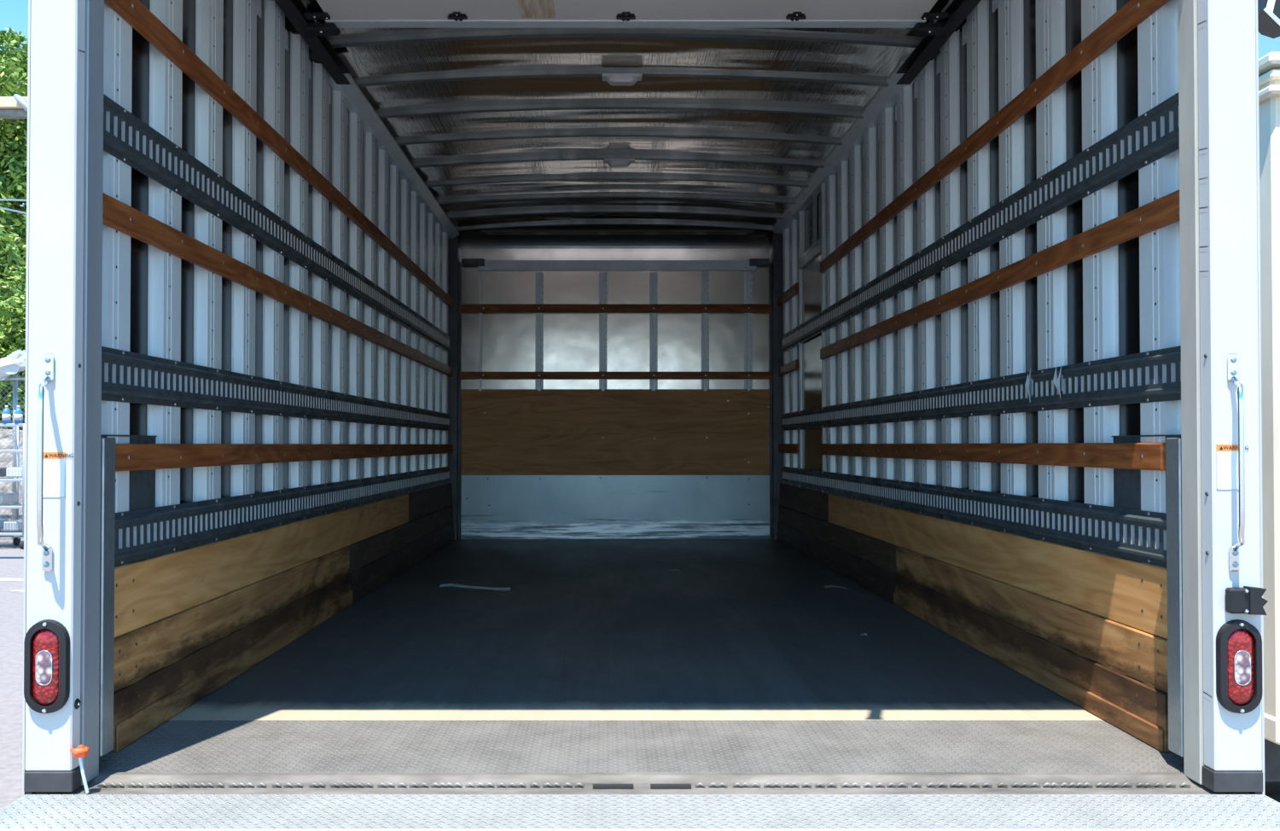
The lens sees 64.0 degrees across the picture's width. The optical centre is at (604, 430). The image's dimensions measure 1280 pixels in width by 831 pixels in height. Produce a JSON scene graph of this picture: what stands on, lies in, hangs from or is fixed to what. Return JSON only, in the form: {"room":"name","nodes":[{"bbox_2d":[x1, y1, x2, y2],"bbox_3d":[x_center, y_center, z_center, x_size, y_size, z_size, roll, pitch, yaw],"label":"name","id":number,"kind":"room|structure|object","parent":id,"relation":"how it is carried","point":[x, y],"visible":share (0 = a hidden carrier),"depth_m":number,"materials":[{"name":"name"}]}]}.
{"room":"truck cargo interior","nodes":[
{"label":"truck cargo interior","id":0,"kind":"room"},
{"bbox_2d":[22,0,410,796],"bbox_3d":[-1.180,-0.372,4.901,0.020,2.520,5.590,0,-1,0],"label":"wall","id":1,"kind":"structure","parent":0,"point":[140,79],"depth_m":3.13,"materials":[{"name":"metal"}]},
{"bbox_2d":[98,437,115,757],"bbox_3d":[-1.109,0.357,2.213,0.075,0.682,0.055,0,-1,0],"label":"guard","id":2,"kind":"object","parent":1,"relation":"attached to","point":[107,445],"visible":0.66,"depth_m":2.20,"materials":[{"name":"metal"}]},
{"bbox_2d":[100,2,132,567],"bbox_3d":[-1.154,-0.584,2.409,0.032,1.835,0.160,0,-1,0],"label":"wall post","id":3,"kind":"object","parent":1,"relation":"attached to","point":[118,33],"visible":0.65,"depth_m":2.40,"materials":[{"name":"metal"}]},
{"bbox_2d":[145,0,182,559],"bbox_3d":[-1.154,-0.580,2.702,0.032,1.835,0.160,0,-1,0],"label":"wall panel","id":4,"kind":"object","parent":1,"relation":"attached to","point":[165,78],"visible":0.71,"depth_m":2.65,"materials":[{"name":"metal"}]},
{"bbox_2d":[114,466,450,567],"bbox_3d":[-1.130,0.289,4.832,0.018,0.125,5.161,0,-1,0],"label":"track","id":5,"kind":"object","parent":4,"relation":"attached to","point":[145,533],"visible":0.96,"depth_m":3.17,"materials":[{"name":"metal"}]},
{"bbox_2d":[115,443,453,471],"bbox_3d":[-1.129,0.099,4.932,0.022,0.064,5.255,0,-1,0],"label":"wooden rail","id":6,"kind":"object","parent":4,"relation":"attached to","point":[128,456],"visible":0.98,"depth_m":3.15,"materials":[{"name":"red wood"}]},
{"bbox_2d":[100,434,157,511],"bbox_3d":[-1.141,0.105,2.424,0.007,0.188,0.350,0,-1,0],"label":"plate","id":7,"kind":"object","parent":6,"relation":"attached to","point":[142,483],"visible":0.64,"depth_m":2.52,"materials":[{"name":"metal"}]},
{"bbox_2d":[192,0,223,547],"bbox_3d":[-1.154,-0.576,2.995,0.032,1.835,0.160,0,-1,0],"label":"wall post","id":8,"kind":"object","parent":1,"relation":"attached to","point":[209,14],"visible":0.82,"depth_m":2.95,"materials":[{"name":"metal"}]},
{"bbox_2d":[230,0,256,538],"bbox_3d":[-1.154,-0.572,3.288,0.032,1.835,0.160,0,-1,0],"label":"wall post","id":9,"kind":"object","parent":1,"relation":"attached to","point":[242,428],"visible":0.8,"depth_m":3.24,"materials":[{"name":"metal"}]},
{"bbox_2d":[261,0,285,530],"bbox_3d":[-1.154,-0.568,3.581,0.032,1.835,0.160,0,-1,0],"label":"wall post","id":10,"kind":"object","parent":1,"relation":"attached to","point":[274,24],"visible":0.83,"depth_m":3.53,"materials":[{"name":"metal"}]},
{"bbox_2d":[101,346,450,430],"bbox_3d":[-1.130,-0.093,4.837,0.018,0.122,5.161,0,-1,0],"label":"track","id":11,"kind":"object","parent":1,"relation":"attached to","point":[126,376],"visible":0.98,"depth_m":3.10,"materials":[{"name":"metal"}]},
{"bbox_2d":[103,93,450,352],"bbox_3d":[-1.130,-0.664,4.845,0.018,0.127,5.161,0,-1,0],"label":"track","id":12,"kind":"object","parent":1,"relation":"attached to","point":[126,137],"visible":0.98,"depth_m":3.11,"materials":[{"name":"metal"}]},
{"bbox_2d":[288,31,308,523],"bbox_3d":[-1.154,-0.564,3.874,0.032,1.835,0.160,0,-1,0],"label":"wall post","id":13,"kind":"object","parent":1,"relation":"attached to","point":[299,48],"visible":0.74,"depth_m":3.83,"materials":[{"name":"metal"}]},
{"bbox_2d":[311,61,329,517],"bbox_3d":[-1.154,-0.559,4.167,0.032,1.835,0.160,0,-1,0],"label":"wall post","id":14,"kind":"object","parent":1,"relation":"attached to","point":[321,77],"visible":0.77,"depth_m":4.12,"materials":[{"name":"metal"}]},
{"bbox_2d":[331,89,347,512],"bbox_3d":[-1.154,-0.555,4.460,0.032,1.835,0.160,0,-1,0],"label":"wall post","id":15,"kind":"object","parent":1,"relation":"attached to","point":[339,101],"visible":0.77,"depth_m":4.41,"materials":[{"name":"metal"}]},
{"bbox_2d":[348,111,362,508],"bbox_3d":[-1.154,-0.551,4.753,0.032,1.835,0.160,0,-1,0],"label":"wall post","id":16,"kind":"object","parent":1,"relation":"attached to","point":[355,121],"visible":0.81,"depth_m":4.71,"materials":[{"name":"metal"}]},
{"bbox_2d":[256,0,459,238],"bbox_3d":[-1.123,-1.437,5.051,0.097,0.121,5.010,0,-1,0],"label":"rail","id":17,"kind":"object","parent":1,"relation":"attached to","point":[357,103],"visible":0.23,"depth_m":5.17,"materials":[{"name":"metal"}]},
{"bbox_2d":[274,0,349,84],"bbox_3d":[-1.083,-1.471,3.241,0.055,0.050,2.000,0,-1,0],"label":"door track","id":18,"kind":"object","parent":17,"relation":"attached to","point":[320,46],"visible":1,"depth_m":3.86,"materials":[{"name":"black metal"}]},
{"bbox_2d":[293,0,958,39],"bbox_3d":[0.073,-1.467,3.042,2.350,0.060,1.442,0,-1,0],"label":"door","id":19,"kind":"structure","parent":18,"relation":"attached to","point":[336,14],"depth_m":3.59,"materials":[{"name":"paint"}]},
{"bbox_2d":[363,130,376,505],"bbox_3d":[-1.154,-0.547,5.046,0.032,1.835,0.160,0,-1,0],"label":"wall post","id":20,"kind":"object","parent":1,"relation":"attached to","point":[369,314],"visible":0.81,"depth_m":5.00,"materials":[{"name":"metal"}]},
{"bbox_2d":[377,148,389,501],"bbox_3d":[-1.154,-0.543,5.339,0.032,1.835,0.160,0,-1,0],"label":"wall post","id":21,"kind":"object","parent":1,"relation":"attached to","point":[383,158],"visible":0.8,"depth_m":5.29,"materials":[{"name":"metal"}]},
{"bbox_2d":[102,192,453,376],"bbox_3d":[-1.129,-0.463,4.915,0.022,0.064,5.305,0,-1,0],"label":"wooden rail","id":22,"kind":"object","parent":21,"relation":"attached to","point":[117,215],"visible":0.98,"depth_m":3.10,"materials":[{"name":"red wood"}]},
{"bbox_2d":[104,0,453,308],"bbox_3d":[-1.129,-0.970,4.921,0.022,0.064,5.305,0,-1,0],"label":"wooden rail","id":23,"kind":"object","parent":21,"relation":"attached to","point":[133,12],"visible":1,"depth_m":3.20,"materials":[{"name":"red wood"}]},
{"bbox_2d":[389,163,400,498],"bbox_3d":[-1.154,-0.539,5.632,0.032,1.835,0.160,0,-1,0],"label":"wall post","id":24,"kind":"object","parent":1,"relation":"attached to","point":[394,266],"visible":0.78,"depth_m":5.58,"materials":[{"name":"metal"}]},
{"bbox_2d":[399,177,410,495],"bbox_3d":[-1.154,-0.535,5.925,0.032,1.835,0.160,0,-1,0],"label":"wall post","id":25,"kind":"object","parent":1,"relation":"attached to","point":[404,184],"visible":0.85,"depth_m":5.88,"materials":[{"name":"metal"}]},
{"bbox_2d":[409,191,418,493],"bbox_3d":[-1.154,-0.531,6.218,0.032,1.835,0.160,0,-1,0],"label":"wall post","id":26,"kind":"object","parent":1,"relation":"attached to","point":[414,298],"visible":0.78,"depth_m":6.17,"materials":[{"name":"metal"}]},
{"bbox_2d":[418,202,427,491],"bbox_3d":[-1.154,-0.527,6.511,0.032,1.835,0.160,0,-1,0],"label":"wall post","id":27,"kind":"object","parent":1,"relation":"attached to","point":[422,207],"visible":0.8,"depth_m":6.46,"materials":[{"name":"metal"}]},
{"bbox_2d":[426,213,435,488],"bbox_3d":[-1.154,-0.523,6.804,0.032,1.835,0.160,0,-1,0],"label":"wall post","id":28,"kind":"object","parent":1,"relation":"attached to","point":[431,218],"visible":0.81,"depth_m":6.76,"materials":[{"name":"metal"}]},
{"bbox_2d":[434,222,442,487],"bbox_3d":[-1.154,-0.518,7.097,0.032,1.835,0.160,0,-1,0],"label":"wall post","id":29,"kind":"object","parent":1,"relation":"attached to","point":[438,375],"visible":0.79,"depth_m":7.05,"materials":[{"name":"metal"}]},
{"bbox_2d":[441,232,448,485],"bbox_3d":[-1.154,-0.514,7.390,0.032,1.835,0.160,0,-1,0],"label":"wall post","id":30,"kind":"object","parent":1,"relation":"attached to","point":[445,235],"visible":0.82,"depth_m":7.34,"materials":[{"name":"metal"}]},
{"bbox_2d":[459,261,771,389],"bbox_3d":[0.079,-0.220,7.669,2.537,2.115,0.050,0,-1,0],"label":"wall","id":31,"kind":"structure","parent":0,"point":[571,340],"depth_m":7.65,"materials":[{"name":"metal"}]},
{"bbox_2d":[459,475,770,539],"bbox_3d":[0.078,0.569,7.594,2.295,0.473,0.042,0,-1,0],"label":"kick plate","id":32,"kind":"object","parent":31,"relation":"attached to","point":[493,507],"visible":1,"depth_m":7.61,"materials":[{"name":"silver metal"}]},
{"bbox_2d":[461,389,769,475],"bbox_3d":[0.078,0.013,7.631,2.295,0.638,0.018,0,-1,0],"label":"plywood panel","id":33,"kind":"object","parent":31,"relation":"attached to","point":[505,432],"visible":1,"depth_m":7.62,"materials":[{"name":"wood"}]},
{"bbox_2d":[458,225,773,261],"bbox_3d":[0.079,-1.432,7.616,2.477,0.327,0.190,0,-1,0],"label":"trim","id":34,"kind":"structure","parent":31,"relation":"attached to","point":[566,242],"depth_m":7.63,"materials":[{"name":"metal"}]},
{"bbox_2d":[461,258,769,270],"bbox_3d":[0.080,-1.234,7.633,2.286,0.083,0.049,0,-1,0],"label":"header rail","id":35,"kind":"object","parent":31,"relation":"attached to","point":[751,264],"visible":1,"depth_m":7.64,"materials":[{"name":"metal"}]},
{"bbox_2d":[459,303,772,313],"bbox_3d":[0.086,-0.906,7.619,2.324,0.064,0.026,0,-1,0],"label":"wooden rail","id":36,"kind":"object","parent":31,"relation":"attached to","point":[464,308],"visible":1,"depth_m":7.61,"materials":[{"name":"red wood"}]},
{"bbox_2d":[459,372,772,378],"bbox_3d":[0.086,-0.408,7.612,2.324,0.054,0.026,0,-1,0],"label":"wooden rail","id":37,"kind":"object","parent":31,"relation":"attached to","point":[462,375],"visible":1,"depth_m":7.60,"materials":[{"name":"red wood"}]},
{"bbox_2d":[301,0,953,227],"bbox_3d":[0.079,-1.579,4.918,2.537,0.145,5.590,0,-1,0],"label":"ceiling","id":38,"kind":"structure","parent":0,"point":[578,53],"depth_m":5.01,"materials":[{"name":"metal"}]},
{"bbox_2d":[455,221,773,231],"bbox_3d":[0.077,-1.497,7.521,2.355,0.066,0.034,0,-1,0],"label":"bow","id":39,"kind":"object","parent":38,"relation":"attached to","point":[561,224],"visible":0.96,"depth_m":7.50,"materials":[{"name":"metal"}]},
{"bbox_2d":[448,209,783,219],"bbox_3d":[0.077,-1.503,7.117,2.355,0.066,0.034,0,-1,0],"label":"bow","id":40,"kind":"object","parent":38,"relation":"attached to","point":[567,211],"visible":0.97,"depth_m":7.10,"materials":[{"name":"metal"}]},
{"bbox_2d":[436,193,795,203],"bbox_3d":[0.077,-1.509,6.678,2.355,0.066,0.034,0,-1,0],"label":"bow","id":41,"kind":"object","parent":38,"relation":"attached to","point":[562,195],"visible":0.94,"depth_m":6.66,"materials":[{"name":"metal"}]},
{"bbox_2d":[424,175,808,187],"bbox_3d":[0.077,-1.515,6.238,2.355,0.066,0.034,0,-1,0],"label":"bow","id":42,"kind":"object","parent":38,"relation":"attached to","point":[567,177],"visible":0.98,"depth_m":6.22,"materials":[{"name":"metal"}]},
{"bbox_2d":[412,155,824,168],"bbox_3d":[0.077,-1.521,5.799,2.355,0.066,0.034,0,-1,0],"label":"bow","id":43,"kind":"object","parent":38,"relation":"attached to","point":[563,157],"visible":0.97,"depth_m":5.78,"materials":[{"name":"metal"}]},
{"bbox_2d":[395,131,842,145],"bbox_3d":[0.077,-1.527,5.359,2.355,0.066,0.034,0,-1,0],"label":"bow","id":44,"kind":"object","parent":38,"relation":"attached to","point":[573,134],"visible":0.98,"depth_m":5.34,"materials":[{"name":"metal"}]},
{"bbox_2d":[376,103,863,118],"bbox_3d":[0.077,-1.534,4.920,2.355,0.066,0.034,0,-1,0],"label":"bow","id":45,"kind":"object","parent":38,"relation":"attached to","point":[578,106],"visible":0.98,"depth_m":4.90,"materials":[{"name":"metal"}]},
{"bbox_2d":[354,69,889,87],"bbox_3d":[0.077,-1.540,4.480,2.355,0.066,0.034,0,-1,0],"label":"bow","id":46,"kind":"object","parent":38,"relation":"attached to","point":[549,73],"visible":0.98,"depth_m":4.46,"materials":[{"name":"metal"}]},
{"bbox_2d":[328,29,921,47],"bbox_3d":[0.077,-1.546,4.041,2.355,0.066,0.034,0,-1,0],"label":"bow","id":47,"kind":"object","parent":38,"relation":"attached to","point":[549,32],"visible":0.94,"depth_m":4.02,"materials":[{"name":"metal"}]},
{"bbox_2d":[168,539,1103,720],"bbox_3d":[0.079,0.787,5.139,2.537,0.030,5.081,0,-1,0],"label":"floor","id":48,"kind":"structure","parent":0,"point":[583,629],"depth_m":3.44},
{"bbox_2d":[110,574,352,751],"bbox_3d":[-1.123,0.681,3.408,0.034,0.132,2.164,0,-1,0],"label":"board","id":49,"kind":"object","parent":48,"relation":"on","point":[142,706],"visible":0.92,"depth_m":2.91,"materials":[{"name":"wood"}]},
{"bbox_2d":[113,546,349,692],"bbox_3d":[-1.128,0.555,3.409,0.024,0.119,2.164,0,-1,0],"label":"board","id":50,"kind":"object","parent":49,"relation":"on","point":[139,653],"visible":0.91,"depth_m":2.92,"materials":[{"name":"brown wood"}]},
{"bbox_2d":[114,494,408,638],"bbox_3d":[-1.133,0.423,4.111,0.013,0.162,3.564,0,-1,0],"label":"board","id":51,"kind":"object","parent":50,"relation":"on","point":[148,591],"visible":0.88,"depth_m":3.08,"materials":[{"name":"brown wood"}]},
{"bbox_2d":[349,521,454,603],"bbox_3d":[-1.123,0.717,6.011,0.034,0.132,3.038,0,-1,0],"label":"board","id":52,"kind":"object","parent":48,"relation":"on","point":[369,578],"visible":0.83,"depth_m":5.45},
{"bbox_2d":[346,505,453,573],"bbox_3d":[-1.128,0.591,6.013,0.024,0.119,3.038,0,-1,0],"label":"board","id":53,"kind":"object","parent":52,"relation":"on","point":[366,551],"visible":0.95,"depth_m":5.45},
{"bbox_2d":[408,482,451,522],"bbox_3d":[-1.134,0.460,6.715,0.012,0.162,1.638,0,-1,0],"label":"board","id":54,"kind":"object","parent":53,"relation":"on","point":[423,503],"visible":1,"depth_m":6.56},
{"bbox_2d":[448,235,461,540],"bbox_3d":[-1.121,-0.334,7.595,0.098,2.280,0.100,0,-1,0],"label":"post","id":55,"kind":"object","parent":48,"relation":"on","point":[454,267],"visible":0.71,"depth_m":7.55,"materials":[{"name":"metal"}]},
{"bbox_2d":[768,232,783,540],"bbox_3d":[1.276,-0.334,7.595,0.103,2.280,0.100,0,-1,0],"label":"post","id":56,"kind":"object","parent":48,"relation":"on","point":[776,267],"visible":0.71,"depth_m":7.55,"materials":[{"name":"metal"}]},
{"bbox_2d":[776,521,896,603],"bbox_3d":[1.280,0.717,6.011,0.034,0.132,3.038,0,-1,0],"label":"board","id":57,"kind":"object","parent":48,"relation":"on","point":[880,581],"visible":0.85,"depth_m":5.45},
{"bbox_2d":[779,505,899,573],"bbox_3d":[1.285,0.591,6.013,0.024,0.119,3.038,0,-1,0],"label":"board","id":58,"kind":"object","parent":57,"relation":"on","point":[882,554],"visible":0.97,"depth_m":5.45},
{"bbox_2d":[779,482,828,522],"bbox_3d":[1.291,0.460,6.715,0.012,0.162,1.638,0,-1,0],"label":"board","id":59,"kind":"object","parent":58,"relation":"on","point":[814,503],"visible":1,"depth_m":6.55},
{"bbox_2d":[893,574,1170,751],"bbox_3d":[1.280,0.681,3.408,0.034,0.132,2.164,0,-1,0],"label":"board","id":60,"kind":"object","parent":48,"relation":"on","point":[1140,710],"visible":0.95,"depth_m":2.91,"materials":[{"name":"wood"}]},
{"bbox_2d":[896,546,1168,693],"bbox_3d":[1.285,0.555,3.409,0.024,0.119,2.164,0,-1,0],"label":"board","id":61,"kind":"object","parent":60,"relation":"on","point":[1140,655],"visible":0.94,"depth_m":2.92,"materials":[{"name":"brown wood"}]},
{"bbox_2d":[828,494,1167,639],"bbox_3d":[1.290,0.423,4.111,0.013,0.162,3.564,0,-1,0],"label":"board","id":62,"kind":"object","parent":61,"relation":"on","point":[1133,594],"visible":0.88,"depth_m":3.07,"materials":[{"name":"brown wood"}]},
{"bbox_2d":[797,0,1264,794],"bbox_3d":[1.337,-0.372,4.901,0.020,2.520,5.590,0,-1,0],"label":"wall","id":63,"kind":"structure","parent":0,"point":[1127,79],"depth_m":3.17,"materials":[{"name":"metal"}]},
{"bbox_2d":[782,227,790,484],"bbox_3d":[1.311,-0.524,7.415,0.032,1.855,0.160,0,-1,0],"label":"wall post","id":64,"kind":"object","parent":63,"relation":"attached to","point":[786,233],"visible":0.8,"depth_m":7.37,"materials":[{"name":"metal"}]},
{"bbox_2d":[789,218,797,487],"bbox_3d":[1.311,-0.528,7.122,0.032,1.855,0.160,0,-1,0],"label":"wall post","id":65,"kind":"object","parent":63,"relation":"attached to","point":[794,224],"visible":0.8,"depth_m":7.07,"materials":[{"name":"metal"}]},
{"bbox_2d":[802,252,821,492],"bbox_3d":[1.325,-0.278,6.455,0.033,1.587,0.696,0,-1,0],"label":"wall panel","id":66,"kind":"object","parent":63,"relation":"in","point":[811,276],"depth_m":6.45,"materials":[{"name":"metal"}]},
{"bbox_2d":[798,183,826,492],"bbox_3d":[1.318,-0.470,6.458,0.050,2.000,0.746,0,-1,0],"label":"trim","id":67,"kind":"structure","parent":63,"relation":"attached to","point":[801,213],"depth_m":6.10,"materials":[{"name":"metal"}]},
{"bbox_2d":[826,174,837,495],"bbox_3d":[1.311,-0.544,5.950,0.032,1.855,0.160,0,-1,0],"label":"wall post","id":68,"kind":"object","parent":63,"relation":"attached to","point":[831,180],"visible":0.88,"depth_m":5.90,"materials":[{"name":"metal"}]},
{"bbox_2d":[837,159,849,498],"bbox_3d":[1.311,-0.549,5.657,0.032,1.855,0.160,0,-1,0],"label":"wall post","id":69,"kind":"object","parent":63,"relation":"attached to","point":[842,168],"visible":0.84,"depth_m":5.61,"materials":[{"name":"metal"}]},
{"bbox_2d":[849,144,862,500],"bbox_3d":[1.311,-0.553,5.364,0.032,1.855,0.160,0,-1,0],"label":"wall post","id":70,"kind":"object","parent":63,"relation":"attached to","point":[856,387],"visible":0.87,"depth_m":5.32,"materials":[{"name":"metal"}]},
{"bbox_2d":[863,126,878,504],"bbox_3d":[1.311,-0.557,5.071,0.032,1.855,0.160,0,-1,0],"label":"wall post","id":71,"kind":"object","parent":63,"relation":"attached to","point":[869,136],"visible":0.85,"depth_m":5.03,"materials":[{"name":"metal"}]},
{"bbox_2d":[772,0,998,233],"bbox_3d":[1.278,-1.466,5.064,0.099,0.119,4.985,0,-1,0],"label":"rail","id":72,"kind":"object","parent":63,"relation":"attached to","point":[886,97],"visible":0.61,"depth_m":5.25,"materials":[{"name":"metal"}]},
{"bbox_2d":[896,0,981,84],"bbox_3d":[1.234,-1.471,3.241,0.055,0.050,2.000,0,-1,0],"label":"door track","id":73,"kind":"object","parent":72,"relation":"attached to","point":[928,46],"visible":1,"depth_m":3.86,"materials":[{"name":"black metal"}]},
{"bbox_2d":[878,106,895,508],"bbox_3d":[1.311,-0.561,4.778,0.032,1.855,0.160,0,-1,0],"label":"wall post","id":74,"kind":"object","parent":63,"relation":"attached to","point":[886,119],"visible":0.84,"depth_m":4.73,"materials":[{"name":"metal"}]},
{"bbox_2d":[781,345,1181,430],"bbox_3d":[1.287,-0.093,4.837,0.018,0.122,5.161,0,-1,0],"label":"track","id":75,"kind":"object","parent":74,"relation":"attached to","point":[1150,376],"visible":0.98,"depth_m":3.12,"materials":[{"name":"metal"}]},
{"bbox_2d":[896,84,913,512],"bbox_3d":[1.311,-0.565,4.485,0.032,1.855,0.160,0,-1,0],"label":"wall post","id":76,"kind":"object","parent":63,"relation":"attached to","point":[904,131],"visible":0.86,"depth_m":4.44,"materials":[{"name":"metal"}]},
{"bbox_2d":[916,58,936,517],"bbox_3d":[1.311,-0.569,4.192,0.032,1.855,0.160,0,-1,0],"label":"wall post","id":77,"kind":"object","parent":63,"relation":"attached to","point":[925,79],"visible":0.8,"depth_m":4.14,"materials":[{"name":"metal"}]},
{"bbox_2d":[939,29,961,523],"bbox_3d":[1.311,-0.573,3.899,0.032,1.855,0.160,0,-1,0],"label":"wall post","id":78,"kind":"object","parent":63,"relation":"attached to","point":[949,52],"visible":0.78,"depth_m":3.85,"materials":[{"name":"metal"}]},
{"bbox_2d":[966,0,991,529],"bbox_3d":[1.311,-0.577,3.606,0.032,1.855,0.160,0,-1,0],"label":"wall post","id":79,"kind":"object","parent":63,"relation":"attached to","point":[979,311],"visible":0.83,"depth_m":3.56,"materials":[{"name":"metal"}]},
{"bbox_2d":[998,0,1026,537],"bbox_3d":[1.311,-0.581,3.313,0.032,1.855,0.160,0,-1,0],"label":"wall post","id":80,"kind":"object","parent":63,"relation":"attached to","point":[1011,141],"visible":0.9,"depth_m":3.27,"materials":[{"name":"metal"}]},
{"bbox_2d":[1035,0,1069,546],"bbox_3d":[1.311,-0.585,3.021,0.032,1.855,0.160,0,-1,0],"label":"wall post","id":81,"kind":"object","parent":63,"relation":"attached to","point":[1050,14],"visible":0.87,"depth_m":2.97,"materials":[{"name":"metal"}]},
{"bbox_2d":[1081,0,1120,558],"bbox_3d":[1.311,-0.590,2.728,0.032,1.855,0.160,0,-1,0],"label":"wall panel","id":82,"kind":"object","parent":63,"relation":"attached to","point":[1099,77],"visible":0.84,"depth_m":2.68,"materials":[{"name":"metal"}]},
{"bbox_2d":[1137,0,1181,568],"bbox_3d":[1.311,-0.594,2.434,0.032,1.855,0.160,0,-1,0],"label":"wall panel","id":83,"kind":"object","parent":63,"relation":"attached to","point":[1157,35],"visible":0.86,"depth_m":2.40,"materials":[{"name":"metal"}]},
{"bbox_2d":[781,466,1166,567],"bbox_3d":[1.287,0.289,4.832,0.018,0.125,5.161,0,-1,0],"label":"track","id":84,"kind":"object","parent":83,"relation":"attached to","point":[1140,536],"visible":0.98,"depth_m":3.16,"materials":[{"name":"metal"}]},
{"bbox_2d":[781,92,1179,352],"bbox_3d":[1.287,-0.664,4.845,0.018,0.127,5.161,0,-1,0],"label":"track","id":85,"kind":"object","parent":83,"relation":"attached to","point":[1154,135],"visible":1,"depth_m":3.10,"materials":[{"name":"metal"}]},
{"bbox_2d":[820,442,1166,471],"bbox_3d":[1.286,0.086,4.192,0.022,0.064,3.765,0,-1,0],"label":"wooden rail","id":86,"kind":"object","parent":83,"relation":"attached to","point":[1125,456],"visible":0.99,"depth_m":3.05,"materials":[{"name":"red wood"}]},
{"bbox_2d":[1111,434,1181,513],"bbox_3d":[1.298,0.105,2.431,0.007,0.188,0.365,0,-1,0],"label":"plate","id":87,"kind":"object","parent":86,"relation":"attached to","point":[1126,482],"visible":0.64,"depth_m":2.54,"materials":[{"name":"metal"}]},
{"bbox_2d":[820,0,1169,273],"bbox_3d":[1.286,-0.994,4.179,0.022,0.064,3.820,0,-1,0],"label":"wooden rail","id":88,"kind":"object","parent":83,"relation":"attached to","point":[1133,13],"visible":1,"depth_m":3.16,"materials":[{"name":"red wood"}]},
{"bbox_2d":[820,189,1179,359],"bbox_3d":[1.286,-0.479,4.172,0.022,0.064,3.820,0,-1,0],"label":"wooden rail","id":89,"kind":"object","parent":83,"relation":"attached to","point":[1160,212],"visible":0.98,"depth_m":3.01,"materials":[{"name":"red wood"}]},
{"bbox_2d":[1165,437,1183,757],"bbox_3d":[1.266,0.357,2.213,0.075,0.682,0.055,0,-1,0],"label":"guard","id":90,"kind":"object","parent":63,"relation":"attached to","point":[1173,445],"visible":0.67,"depth_m":2.21,"materials":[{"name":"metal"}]},
{"bbox_3d":[0.079,0.844,4.864,2.537,0.088,5.630,0,-1,0],"label":"trim","id":91,"kind":"structure","parent":0,"visible":0},
{"bbox_2d":[0,794,1279,830],"bbox_3d":[0.080,0.818,1.956,2.485,0.180,0.192,0,-1,0],"label":"bumper cover","id":92,"kind":"object","parent":91,"relation":"attached to","point":[29,812],"visible":1,"depth_m":1.95,"materials":[{"name":"metal"}]},
{"bbox_2d":[98,720,1184,772],"bbox_3d":[0.079,0.748,2.389,2.497,0.030,0.418,0,-1,0],"label":"plate","id":93,"kind":"object","parent":91,"relation":"on","point":[173,746],"visible":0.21,"depth_m":2.38,"materials":[{"name":"metal"}]},
{"bbox_2d":[34,772,1250,794],"bbox_3d":[0.075,0.741,2.117,2.450,0.038,0.124,0,-1,0],"label":"sill","id":94,"kind":"structure","parent":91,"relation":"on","point":[105,782],"depth_m":2.12,"materials":[{"name":"metal"}]},
{"bbox_2d":[23,0,104,791],"bbox_3d":[-1.113,-0.247,2.086,0.100,1.945,0.163,0,-1,0],"label":"door frame post","id":95,"kind":"object","parent":94,"relation":"on","point":[67,36],"depth_m":2.07,"materials":[{"name":"metal"}]},
{"bbox_2d":[23,619,69,713],"bbox_3d":[-1.116,0.473,2.044,0.087,0.188,0.018,0,-1,0],"label":"tail light","id":96,"kind":"object","parent":95,"relation":"attached to","point":[47,649],"visible":1,"depth_m":2.04,"materials":[{"name":"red plastic"}]},
{"bbox_2d":[43,452,73,497],"bbox_3d":[-1.100,0.090,2.058,0.064,0.091,0.002,0,-1,0],"label":"warning label","id":97,"kind":"object","parent":95,"relation":"attached to","point":[54,462],"visible":0.96,"depth_m":2.06,"materials":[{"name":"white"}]},
{"bbox_2d":[1177,0,1268,791],"bbox_3d":[1.268,-0.247,2.086,0.101,1.945,0.164,0,-1,0],"label":"door frame post","id":98,"kind":"object","parent":94,"relation":"on","point":[1223,747],"depth_m":2.07,"materials":[{"name":"metal"}]},
{"bbox_2d":[1216,444,1248,489],"bbox_3d":[1.261,0.074,2.058,0.064,0.091,0.002,0,-1,0],"label":"warning label","id":99,"kind":"object","parent":98,"relation":"attached to","point":[1226,455],"visible":0.94,"depth_m":2.06,"materials":[{"name":"white"}]},
{"bbox_2d":[1216,619,1262,713],"bbox_3d":[1.268,0.473,2.044,0.087,0.188,0.018,0,-1,0],"label":"tail light","id":100,"kind":"object","parent":98,"relation":"attached to","point":[1238,649],"visible":1,"depth_m":2.04,"materials":[{"name":"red plastic"}]},
{"label":"outside","id":101,"kind":"structure","parent":0,"visible":0},
{"bbox_2d":[0,535,1279,809],"bbox_3d":[0.000,1.879,19.976,140.000,0.100,160.000,0,-1,0],"label":"ground","id":102,"kind":"structure","parent":101,"point":[11,556],"depth_m":6.96,"materials":[{"name":"concrete"}]},
{"bbox_2d":[0,289,25,430],"bbox_3d":[-12.524,-0.480,20.335,3.940,4.634,1.667,0,-1,0],"label":"shrub","id":103,"kind":"object","parent":102,"relation":"on","point":[12,312],"visible":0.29,"depth_m":19.86,"materials":[{"name":"green plant"}]},
{"bbox_2d":[0,27,28,430],"bbox_3d":[-16.085,-4.359,27.680,9.823,12.596,10.212,-1,-1,35],"label":"tree","id":104,"kind":"object","parent":102,"relation":"on","point":[13,61],"visible":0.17,"depth_m":25.73,"materials":[{"name":"green plant"}]},
{"bbox_2d":[1258,52,1279,795],"bbox_3d":[3.771,0.106,6.992,2.376,3.077,6.075,0,-1,0],"label":"box truck","id":105,"kind":"object","parent":102,"relation":"on","point":[1269,65],"visible":0.03,"depth_m":4.02,"materials":[{"name":"beige paint"}]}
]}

